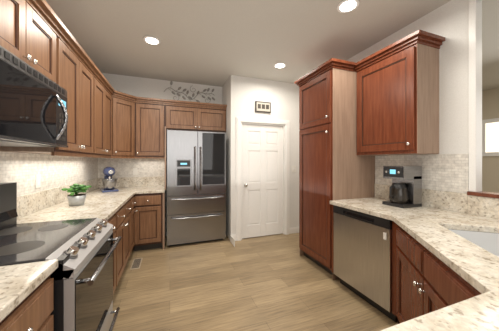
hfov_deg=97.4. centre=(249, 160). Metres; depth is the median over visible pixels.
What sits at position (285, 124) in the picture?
door frame
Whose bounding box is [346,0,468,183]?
wall
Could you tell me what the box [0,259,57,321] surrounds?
countertop
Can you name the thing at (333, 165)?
pantry
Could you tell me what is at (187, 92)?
wall decal
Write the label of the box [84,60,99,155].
upper cabinet
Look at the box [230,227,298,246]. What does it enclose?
baseboard
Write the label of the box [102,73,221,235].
wall
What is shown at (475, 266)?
countertop
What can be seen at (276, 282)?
floor
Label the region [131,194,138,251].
base cabinet
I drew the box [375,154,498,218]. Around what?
backsplash
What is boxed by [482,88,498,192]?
wall
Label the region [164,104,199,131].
upper cabinet
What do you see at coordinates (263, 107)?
sign plaque
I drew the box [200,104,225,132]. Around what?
upper cabinet
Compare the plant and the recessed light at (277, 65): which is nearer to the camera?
the plant
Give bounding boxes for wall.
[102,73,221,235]
[222,75,237,238]
[238,76,299,227]
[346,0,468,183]
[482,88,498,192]
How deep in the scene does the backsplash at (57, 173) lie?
2.06 m
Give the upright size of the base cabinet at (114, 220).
0.878 m
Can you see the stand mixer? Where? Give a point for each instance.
(109, 182)
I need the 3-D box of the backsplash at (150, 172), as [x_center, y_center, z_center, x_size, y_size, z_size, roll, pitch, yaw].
[-2.008,0.191,3.799,1.021,0.515,0.021,0,0,-20]
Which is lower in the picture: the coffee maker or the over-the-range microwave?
the coffee maker
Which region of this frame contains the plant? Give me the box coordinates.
[61,184,91,205]
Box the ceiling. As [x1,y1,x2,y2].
[46,0,498,90]
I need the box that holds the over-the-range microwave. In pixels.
[0,45,67,146]
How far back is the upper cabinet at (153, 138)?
3.60 m
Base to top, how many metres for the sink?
0.200 m
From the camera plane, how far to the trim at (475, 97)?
1.85 m
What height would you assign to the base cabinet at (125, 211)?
0.878 m
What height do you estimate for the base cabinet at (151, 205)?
0.878 m
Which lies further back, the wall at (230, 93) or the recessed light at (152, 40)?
the wall at (230, 93)
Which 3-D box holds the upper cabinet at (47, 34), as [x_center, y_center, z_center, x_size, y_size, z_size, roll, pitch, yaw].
[-1.508,-0.748,1.354,0.348,0.436,0.440,0,0,-20]
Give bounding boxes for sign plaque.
[255,101,270,112]
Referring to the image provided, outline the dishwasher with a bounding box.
[333,205,397,321]
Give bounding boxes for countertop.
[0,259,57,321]
[17,186,164,223]
[330,197,498,330]
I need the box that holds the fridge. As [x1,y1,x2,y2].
[167,130,225,245]
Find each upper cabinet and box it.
[0,0,35,68]
[0,32,83,155]
[36,4,59,85]
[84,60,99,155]
[100,80,103,155]
[104,84,115,155]
[116,91,139,155]
[140,100,166,155]
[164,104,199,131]
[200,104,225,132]
[354,29,444,155]
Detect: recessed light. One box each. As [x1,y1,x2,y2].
[143,36,159,44]
[274,62,285,67]
[337,0,358,12]
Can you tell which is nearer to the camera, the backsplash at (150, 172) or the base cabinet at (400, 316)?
the base cabinet at (400, 316)
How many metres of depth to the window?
4.49 m
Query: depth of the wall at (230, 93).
3.77 m
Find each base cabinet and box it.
[0,275,53,330]
[107,210,118,293]
[119,198,130,279]
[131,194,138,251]
[139,192,164,250]
[332,221,498,318]
[332,269,411,323]
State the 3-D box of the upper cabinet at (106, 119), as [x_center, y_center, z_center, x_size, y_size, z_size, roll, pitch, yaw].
[-2.058,-0.518,2.928,0.391,0.896,0.527,0,0,-20]
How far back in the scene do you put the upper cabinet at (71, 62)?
1.88 m
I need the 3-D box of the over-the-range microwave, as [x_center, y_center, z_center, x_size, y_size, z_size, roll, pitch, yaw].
[-1.389,-0.311,1.229,0.486,0.425,0.752,0,0,-20]
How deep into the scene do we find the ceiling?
2.52 m
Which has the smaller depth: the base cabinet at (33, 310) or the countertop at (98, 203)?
the base cabinet at (33, 310)
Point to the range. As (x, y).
(81, 251)
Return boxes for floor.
[112,233,397,330]
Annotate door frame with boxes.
[236,117,289,240]
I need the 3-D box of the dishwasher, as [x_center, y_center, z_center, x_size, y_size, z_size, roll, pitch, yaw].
[1.355,0.931,2.244,0.654,0.878,0.666,0,0,-20]
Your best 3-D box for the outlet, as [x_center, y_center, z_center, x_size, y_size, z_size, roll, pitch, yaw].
[-1.899,0.180,1.969,0.009,0.120,0.070,0,0,-20]
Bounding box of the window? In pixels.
[482,118,498,155]
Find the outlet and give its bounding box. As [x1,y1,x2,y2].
[36,174,40,187]
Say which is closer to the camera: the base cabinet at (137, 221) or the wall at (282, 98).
the base cabinet at (137, 221)
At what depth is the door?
3.96 m
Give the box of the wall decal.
[167,81,214,102]
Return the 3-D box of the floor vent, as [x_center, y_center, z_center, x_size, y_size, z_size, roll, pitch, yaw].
[-1.505,1.366,2.921,0.110,0.008,0.320,0,0,-20]
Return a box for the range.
[0,182,121,330]
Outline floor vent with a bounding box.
[130,258,142,269]
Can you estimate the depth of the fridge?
3.56 m
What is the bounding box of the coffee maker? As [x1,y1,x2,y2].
[382,166,421,207]
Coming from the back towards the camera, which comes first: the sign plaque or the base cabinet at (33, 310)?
the sign plaque
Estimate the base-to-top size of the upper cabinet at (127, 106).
0.955 m
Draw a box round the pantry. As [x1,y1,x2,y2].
[294,58,374,279]
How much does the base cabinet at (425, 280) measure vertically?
0.878 m
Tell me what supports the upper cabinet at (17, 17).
attached to the wall
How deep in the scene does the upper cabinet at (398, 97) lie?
2.11 m
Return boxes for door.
[242,124,282,238]
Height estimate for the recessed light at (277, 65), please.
0.012 m
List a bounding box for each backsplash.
[0,152,99,218]
[100,158,164,187]
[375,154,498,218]
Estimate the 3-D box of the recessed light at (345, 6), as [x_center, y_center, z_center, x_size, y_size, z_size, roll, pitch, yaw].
[0.929,-1.462,2.064,0.189,0.012,0.189,0,0,-29]
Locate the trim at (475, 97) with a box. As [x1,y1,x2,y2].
[467,0,498,198]
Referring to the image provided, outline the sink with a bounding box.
[456,230,498,240]
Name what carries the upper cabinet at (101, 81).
attached to the wall
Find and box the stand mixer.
[100,167,118,191]

